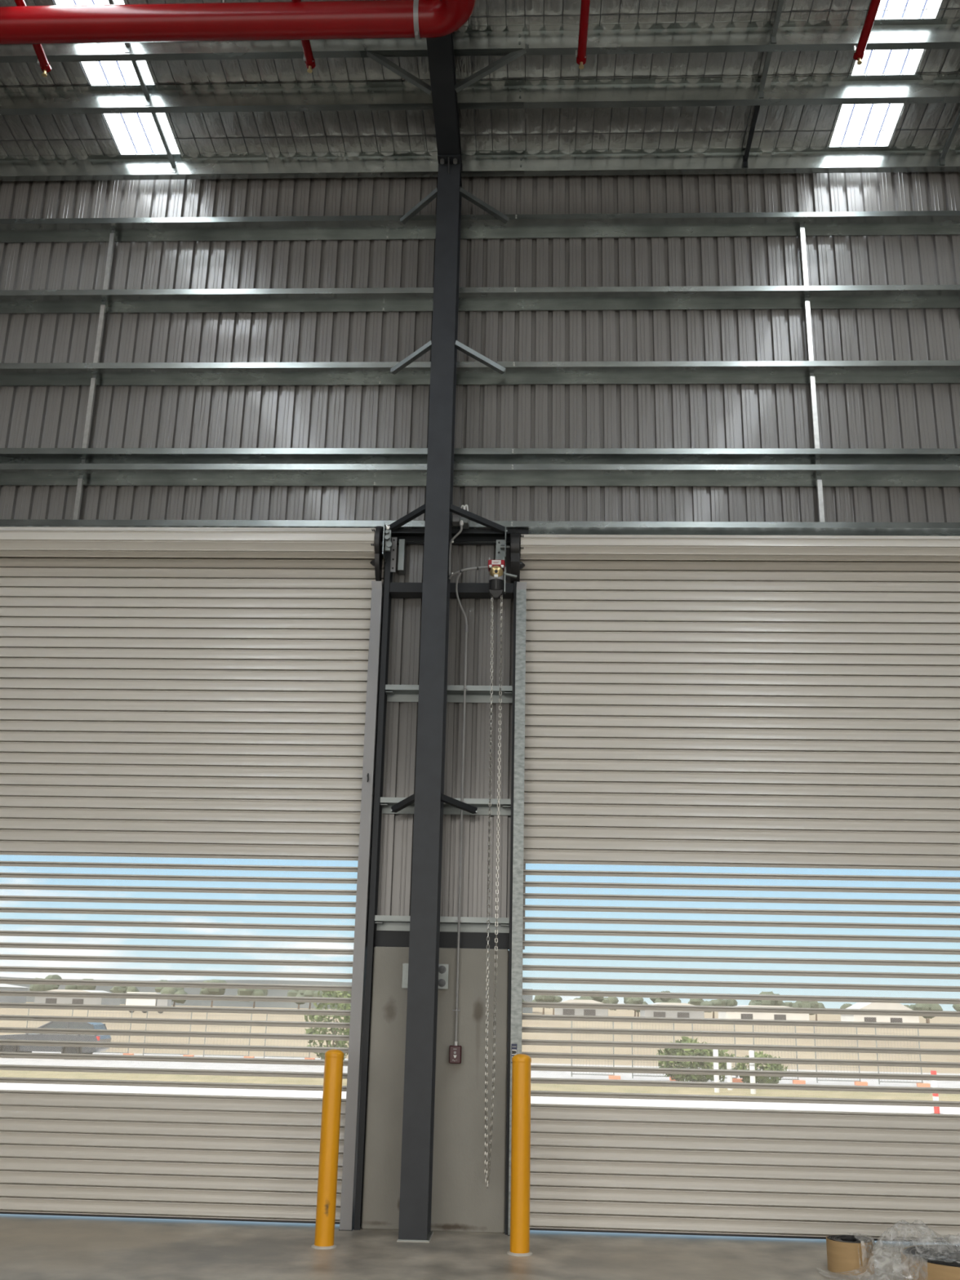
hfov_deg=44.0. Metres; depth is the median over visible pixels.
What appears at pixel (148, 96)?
strut
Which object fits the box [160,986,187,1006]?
tree
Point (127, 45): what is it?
strut
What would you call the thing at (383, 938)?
flashing
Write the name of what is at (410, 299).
beam
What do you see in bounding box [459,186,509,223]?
brace
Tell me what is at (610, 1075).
fence panel
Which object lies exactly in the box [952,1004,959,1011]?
tree
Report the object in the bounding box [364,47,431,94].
brace
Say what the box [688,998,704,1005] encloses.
tree
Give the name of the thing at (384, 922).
rail
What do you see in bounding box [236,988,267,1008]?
tree
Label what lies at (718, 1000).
tree
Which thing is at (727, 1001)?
tree
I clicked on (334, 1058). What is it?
bollard
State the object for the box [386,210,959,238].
girt
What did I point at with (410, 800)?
brace
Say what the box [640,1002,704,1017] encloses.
shed
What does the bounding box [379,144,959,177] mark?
purlin
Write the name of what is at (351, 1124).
guide
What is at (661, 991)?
tree
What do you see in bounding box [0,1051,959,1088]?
road
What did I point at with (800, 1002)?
tree
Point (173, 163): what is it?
strut
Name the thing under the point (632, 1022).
fence panel
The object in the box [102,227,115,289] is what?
strut
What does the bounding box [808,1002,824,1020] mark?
tree
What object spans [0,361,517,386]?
beam
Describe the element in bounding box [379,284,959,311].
girt
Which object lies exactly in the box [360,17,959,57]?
purlin
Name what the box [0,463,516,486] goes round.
beam
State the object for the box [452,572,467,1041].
conduit
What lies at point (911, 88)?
purlin
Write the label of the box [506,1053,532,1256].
bollard
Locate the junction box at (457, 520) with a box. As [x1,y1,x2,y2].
[452,515,469,528]
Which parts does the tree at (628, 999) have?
crown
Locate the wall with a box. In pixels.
[0,171,959,949]
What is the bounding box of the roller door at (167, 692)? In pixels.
[0,521,405,1224]
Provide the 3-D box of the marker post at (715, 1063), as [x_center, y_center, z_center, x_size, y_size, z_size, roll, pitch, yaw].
[7.832,14.203,39.374,0.180,1.500,0.180,0,-17,3]
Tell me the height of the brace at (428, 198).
0.151 m
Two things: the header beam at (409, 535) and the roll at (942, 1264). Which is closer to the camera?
the roll at (942, 1264)
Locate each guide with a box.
[338,581,384,1231]
[507,582,526,1235]
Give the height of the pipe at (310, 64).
0.337 m
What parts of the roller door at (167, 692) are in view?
rail, bracket plate, packer plate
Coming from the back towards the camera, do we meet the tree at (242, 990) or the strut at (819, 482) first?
the tree at (242, 990)
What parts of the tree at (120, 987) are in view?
crown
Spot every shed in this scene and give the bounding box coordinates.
[0,983,27,1003]
[34,989,120,1008]
[555,999,608,1020]
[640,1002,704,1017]
[718,1004,808,1020]
[840,1002,919,1026]
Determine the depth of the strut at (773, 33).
9.11 m
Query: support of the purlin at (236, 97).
on the rafter
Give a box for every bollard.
[311,1048,343,1249]
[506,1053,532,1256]
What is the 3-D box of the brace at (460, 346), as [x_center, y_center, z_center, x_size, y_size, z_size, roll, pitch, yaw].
[-0.003,-2.330,9.785,0.490,0.148,0.052,11,-20,-29]
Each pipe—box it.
[0,0,475,44]
[13,0,51,76]
[291,0,315,73]
[575,0,590,69]
[853,0,880,65]
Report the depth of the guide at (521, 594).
8.74 m
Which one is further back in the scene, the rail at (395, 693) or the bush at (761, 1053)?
the bush at (761, 1053)
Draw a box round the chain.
[484,593,502,1188]
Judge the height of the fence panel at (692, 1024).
2.120 m
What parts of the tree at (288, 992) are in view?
crown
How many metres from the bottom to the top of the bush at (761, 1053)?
1.264 m
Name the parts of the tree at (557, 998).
crown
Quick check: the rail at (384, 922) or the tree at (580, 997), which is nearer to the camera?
the rail at (384, 922)
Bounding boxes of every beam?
[0,213,519,243]
[0,287,519,314]
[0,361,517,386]
[0,448,516,463]
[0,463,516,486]
[0,519,515,542]
[382,528,528,545]
[389,582,514,599]
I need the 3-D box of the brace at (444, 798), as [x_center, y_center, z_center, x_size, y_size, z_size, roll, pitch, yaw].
[-0.161,1.202,8.710,0.371,0.098,0.052,17,-23,-42]
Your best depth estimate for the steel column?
8.70 m
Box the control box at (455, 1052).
[448,1041,462,1063]
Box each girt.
[370,464,959,487]
[376,360,959,384]
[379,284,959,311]
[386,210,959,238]
[405,520,959,542]
[516,448,959,464]
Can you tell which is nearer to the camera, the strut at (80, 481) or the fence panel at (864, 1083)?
the strut at (80, 481)
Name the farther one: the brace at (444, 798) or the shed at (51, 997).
the shed at (51, 997)
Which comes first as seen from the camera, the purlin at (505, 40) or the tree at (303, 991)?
the purlin at (505, 40)
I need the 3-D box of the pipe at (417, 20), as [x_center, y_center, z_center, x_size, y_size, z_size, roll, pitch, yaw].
[-4.519,-4.781,8.517,9.005,0.837,0.742,0,-17,3]
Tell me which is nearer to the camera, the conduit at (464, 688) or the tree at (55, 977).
the conduit at (464, 688)
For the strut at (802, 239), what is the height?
0.723 m
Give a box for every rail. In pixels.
[374,915,509,933]
[380,797,511,815]
[385,684,512,702]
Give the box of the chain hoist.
[488,557,516,599]
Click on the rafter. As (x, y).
(441, 57)
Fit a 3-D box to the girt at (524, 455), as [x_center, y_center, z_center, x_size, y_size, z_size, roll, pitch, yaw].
[4.516,-1.448,9.554,10.850,0.110,0.187,0,-17,3]
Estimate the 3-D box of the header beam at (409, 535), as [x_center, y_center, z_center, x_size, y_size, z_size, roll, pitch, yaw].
[-0.227,-0.833,9.595,1.240,0.083,0.140,0,-17,3]
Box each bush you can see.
[304,984,351,1059]
[656,1035,734,1081]
[733,1050,787,1083]
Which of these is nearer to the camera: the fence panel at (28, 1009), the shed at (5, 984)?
the fence panel at (28, 1009)
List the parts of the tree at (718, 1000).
crown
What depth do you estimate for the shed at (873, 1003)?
203.34 m
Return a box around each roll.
[826,1234,875,1275]
[900,1244,959,1279]
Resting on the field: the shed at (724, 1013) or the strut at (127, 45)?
the shed at (724, 1013)
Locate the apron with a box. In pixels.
[0,1082,959,1213]
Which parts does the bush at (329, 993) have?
stem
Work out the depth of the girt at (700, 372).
9.90 m
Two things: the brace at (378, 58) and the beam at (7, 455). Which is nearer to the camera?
the brace at (378, 58)
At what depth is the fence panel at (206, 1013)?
53.59 m
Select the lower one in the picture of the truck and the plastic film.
the plastic film
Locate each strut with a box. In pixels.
[72,473,84,519]
[80,457,85,463]
[82,372,97,448]
[93,299,106,363]
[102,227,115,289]
[107,0,130,53]
[131,61,151,106]
[151,112,177,173]
[742,105,759,167]
[758,51,772,97]
[770,0,783,43]
[799,222,808,285]
[804,295,813,360]
[808,370,819,448]
[815,457,821,464]
[816,473,824,522]
[939,111,959,164]
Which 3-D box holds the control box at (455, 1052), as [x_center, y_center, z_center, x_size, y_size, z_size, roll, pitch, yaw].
[-0.173,2.905,8.366,0.083,0.146,0.076,0,-17,3]
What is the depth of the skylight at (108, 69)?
10.34 m
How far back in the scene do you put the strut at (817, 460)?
9.63 m
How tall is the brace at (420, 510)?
0.131 m
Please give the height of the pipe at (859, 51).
0.337 m
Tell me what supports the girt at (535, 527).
attached to the steel column
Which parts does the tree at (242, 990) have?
crown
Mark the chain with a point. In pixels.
(487, 1180)
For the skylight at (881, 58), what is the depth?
9.97 m
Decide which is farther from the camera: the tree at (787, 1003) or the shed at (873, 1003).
the tree at (787, 1003)
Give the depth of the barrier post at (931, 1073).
32.33 m
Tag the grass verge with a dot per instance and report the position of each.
(46, 1072)
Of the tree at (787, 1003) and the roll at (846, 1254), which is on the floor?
the roll at (846, 1254)
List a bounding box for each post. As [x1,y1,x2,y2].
[353,537,392,1230]
[505,581,518,1235]
[712,1049,719,1093]
[726,1062,733,1089]
[748,1050,755,1093]
[930,1070,942,1114]
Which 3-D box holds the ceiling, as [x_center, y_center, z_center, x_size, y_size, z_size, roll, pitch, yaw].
[0.231,-7.058,3.768,19.000,1.284,15.100,0,-17,3]
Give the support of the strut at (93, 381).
attached to the beam at (7, 455)
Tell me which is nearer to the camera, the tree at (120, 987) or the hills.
the tree at (120, 987)
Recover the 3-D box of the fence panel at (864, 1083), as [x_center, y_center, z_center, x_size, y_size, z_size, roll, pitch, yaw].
[13.592,15.672,44.846,1.870,2.120,0.240,0,-17,3]
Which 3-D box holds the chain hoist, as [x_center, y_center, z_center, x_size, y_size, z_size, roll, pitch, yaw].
[0.172,-0.477,9.122,0.223,0.317,0.152,0,-17,3]
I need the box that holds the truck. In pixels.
[125,991,171,1013]
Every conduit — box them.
[448,524,488,579]
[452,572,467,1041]
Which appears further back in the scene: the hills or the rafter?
the hills
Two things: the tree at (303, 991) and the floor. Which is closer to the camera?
the floor
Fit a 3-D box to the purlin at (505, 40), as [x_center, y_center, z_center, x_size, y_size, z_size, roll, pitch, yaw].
[-4.328,-4.761,9.556,9.350,0.182,0.130,0,-17,3]
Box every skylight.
[53,0,180,153]
[828,0,944,145]
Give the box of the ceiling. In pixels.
[0,0,959,159]
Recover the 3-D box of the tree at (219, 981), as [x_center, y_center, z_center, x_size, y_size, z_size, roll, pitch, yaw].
[-58.504,77.426,259.721,6.087,6.168,6.024,0,-17,3]
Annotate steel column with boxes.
[396,154,462,1242]
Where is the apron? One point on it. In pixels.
(30, 1084)
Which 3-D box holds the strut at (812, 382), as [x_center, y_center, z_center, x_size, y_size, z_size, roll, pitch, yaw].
[2.749,-1.851,9.751,0.038,0.790,0.046,0,-17,3]
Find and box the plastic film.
[822,1222,959,1279]
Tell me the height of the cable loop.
0.084 m
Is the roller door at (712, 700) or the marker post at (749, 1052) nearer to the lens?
the roller door at (712, 700)
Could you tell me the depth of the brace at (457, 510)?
9.35 m
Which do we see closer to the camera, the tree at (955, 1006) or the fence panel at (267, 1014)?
the fence panel at (267, 1014)
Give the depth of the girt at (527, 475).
9.63 m
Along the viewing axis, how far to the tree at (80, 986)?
258.44 m
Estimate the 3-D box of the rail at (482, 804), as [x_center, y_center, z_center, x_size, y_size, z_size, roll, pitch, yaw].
[-0.258,1.255,8.958,0.980,0.102,0.140,0,-17,3]
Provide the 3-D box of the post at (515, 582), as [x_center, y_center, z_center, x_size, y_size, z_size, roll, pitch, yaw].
[0.245,1.623,8.822,0.037,5.045,0.158,0,-17,3]
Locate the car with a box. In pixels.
[0,1021,111,1059]
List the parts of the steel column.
fixing plate, plate, fixing plate, cap plate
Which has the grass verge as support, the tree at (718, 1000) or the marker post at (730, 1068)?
the marker post at (730, 1068)
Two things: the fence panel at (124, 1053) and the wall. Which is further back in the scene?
the fence panel at (124, 1053)
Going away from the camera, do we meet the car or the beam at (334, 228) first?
the beam at (334, 228)
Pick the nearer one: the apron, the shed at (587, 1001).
the apron
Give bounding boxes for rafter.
[426,33,462,186]
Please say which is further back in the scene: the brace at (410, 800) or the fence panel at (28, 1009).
the fence panel at (28, 1009)
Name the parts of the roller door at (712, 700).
bracket plate, rail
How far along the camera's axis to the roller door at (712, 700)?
8.80 m
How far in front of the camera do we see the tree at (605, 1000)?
251.34 m
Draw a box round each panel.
[25,1008,73,1034]
[87,1009,133,1054]
[142,1011,194,1056]
[203,1013,254,1057]
[263,1013,315,1059]
[361,946,509,1233]
[570,1021,620,1079]
[631,1022,675,1080]
[691,1023,742,1082]
[752,1025,805,1084]
[813,1026,867,1085]
[875,1027,930,1087]
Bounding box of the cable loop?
[460,504,468,511]
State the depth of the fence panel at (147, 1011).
53.67 m
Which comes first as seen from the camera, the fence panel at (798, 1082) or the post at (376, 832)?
the post at (376, 832)
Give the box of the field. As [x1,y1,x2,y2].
[0,1002,959,1073]
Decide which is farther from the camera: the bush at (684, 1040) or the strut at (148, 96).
the bush at (684, 1040)
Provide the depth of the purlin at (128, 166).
10.68 m
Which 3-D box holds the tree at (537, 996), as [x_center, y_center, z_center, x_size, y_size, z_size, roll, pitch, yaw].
[11.776,68.023,221.409,4.530,4.790,4.432,0,-17,3]
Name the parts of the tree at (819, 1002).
crown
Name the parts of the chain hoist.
label plate, motor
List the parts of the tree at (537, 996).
crown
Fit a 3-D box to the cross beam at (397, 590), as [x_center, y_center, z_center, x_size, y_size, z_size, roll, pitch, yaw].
[-0.222,-0.393,9.455,0.980,0.080,0.150,0,-17,3]
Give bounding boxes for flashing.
[374,930,509,949]
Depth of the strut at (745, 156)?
10.19 m
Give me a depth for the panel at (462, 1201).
8.32 m
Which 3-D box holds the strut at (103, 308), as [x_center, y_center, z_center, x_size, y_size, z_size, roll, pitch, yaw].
[-3.288,-2.619,10.253,0.038,0.709,0.046,0,-17,3]
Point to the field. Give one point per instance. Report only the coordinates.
(535, 1009)
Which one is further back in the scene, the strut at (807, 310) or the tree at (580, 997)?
the tree at (580, 997)
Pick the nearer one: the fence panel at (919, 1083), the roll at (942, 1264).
the roll at (942, 1264)
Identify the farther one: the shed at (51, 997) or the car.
the shed at (51, 997)
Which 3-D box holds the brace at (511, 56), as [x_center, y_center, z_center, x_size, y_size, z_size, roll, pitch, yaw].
[0.092,-4.529,9.398,0.630,0.271,0.052,-5,-18,19]
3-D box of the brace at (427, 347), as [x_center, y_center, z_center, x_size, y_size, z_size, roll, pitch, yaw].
[-0.561,-2.335,9.811,0.456,0.148,0.053,-12,-22,37]
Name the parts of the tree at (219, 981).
crown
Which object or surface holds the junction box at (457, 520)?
attached to the steel column
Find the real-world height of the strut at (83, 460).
0.136 m
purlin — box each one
[0,23,523,62]
[0,79,524,115]
[0,149,524,181]
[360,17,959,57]
[368,72,959,110]
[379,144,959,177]
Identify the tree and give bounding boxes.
[29,974,62,991]
[65,978,96,990]
[109,986,138,1004]
[155,979,184,992]
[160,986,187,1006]
[199,979,226,1007]
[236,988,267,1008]
[286,990,300,1008]
[295,990,322,1008]
[532,995,555,1014]
[552,995,562,1014]
[578,990,604,1001]
[601,996,618,1010]
[623,997,643,1016]
[649,991,680,1003]
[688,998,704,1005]
[700,999,726,1018]
[723,999,737,1006]
[748,991,786,1006]
[784,1002,794,1007]
[793,1000,818,1008]
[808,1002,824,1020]
[840,1003,851,1008]
[908,1003,942,1022]
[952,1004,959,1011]
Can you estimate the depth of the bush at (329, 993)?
51.40 m
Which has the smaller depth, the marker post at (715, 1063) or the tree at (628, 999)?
the marker post at (715, 1063)
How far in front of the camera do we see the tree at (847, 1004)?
241.59 m
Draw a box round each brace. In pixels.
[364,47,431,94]
[389,503,425,531]
[390,340,431,374]
[390,793,414,812]
[400,187,437,224]
[440,793,477,813]
[449,503,507,533]
[454,43,528,92]
[454,340,505,374]
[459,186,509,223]
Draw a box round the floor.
[0,1214,959,1279]
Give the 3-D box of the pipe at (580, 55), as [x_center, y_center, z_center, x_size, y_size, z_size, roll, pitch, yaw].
[0.712,-4.913,7.688,0.090,0.337,2.887,0,-17,3]
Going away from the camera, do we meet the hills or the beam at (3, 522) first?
the beam at (3, 522)
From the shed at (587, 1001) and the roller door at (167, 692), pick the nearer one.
the roller door at (167, 692)
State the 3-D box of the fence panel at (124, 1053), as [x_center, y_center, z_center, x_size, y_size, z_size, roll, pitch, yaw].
[-16.786,17.769,53.922,2.320,2.120,0.240,0,-17,3]
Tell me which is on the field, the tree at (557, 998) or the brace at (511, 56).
the tree at (557, 998)
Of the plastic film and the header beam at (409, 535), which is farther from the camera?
the header beam at (409, 535)
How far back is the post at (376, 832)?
8.78 m
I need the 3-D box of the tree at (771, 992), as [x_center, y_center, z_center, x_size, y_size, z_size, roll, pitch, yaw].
[52.867,67.400,217.907,6.944,5.668,5.886,0,-17,3]
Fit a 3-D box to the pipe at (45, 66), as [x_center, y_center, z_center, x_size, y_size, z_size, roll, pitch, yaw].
[-3.417,-4.945,7.880,0.112,0.337,2.887,0,-17,3]
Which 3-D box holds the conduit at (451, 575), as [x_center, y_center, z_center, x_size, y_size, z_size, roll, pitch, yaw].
[-0.094,-0.702,9.284,0.357,0.433,0.058,-8,-19,27]
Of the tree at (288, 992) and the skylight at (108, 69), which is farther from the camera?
the tree at (288, 992)
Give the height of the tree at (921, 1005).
4.807 m
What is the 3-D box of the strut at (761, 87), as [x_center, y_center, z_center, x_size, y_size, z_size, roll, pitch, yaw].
[2.295,-4.577,9.500,0.040,0.126,0.508,0,-17,3]
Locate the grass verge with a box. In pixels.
[0,1070,959,1101]
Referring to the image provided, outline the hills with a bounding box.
[0,976,532,1013]
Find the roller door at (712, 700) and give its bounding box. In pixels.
[495,524,959,1243]
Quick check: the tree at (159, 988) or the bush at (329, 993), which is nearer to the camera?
the bush at (329, 993)

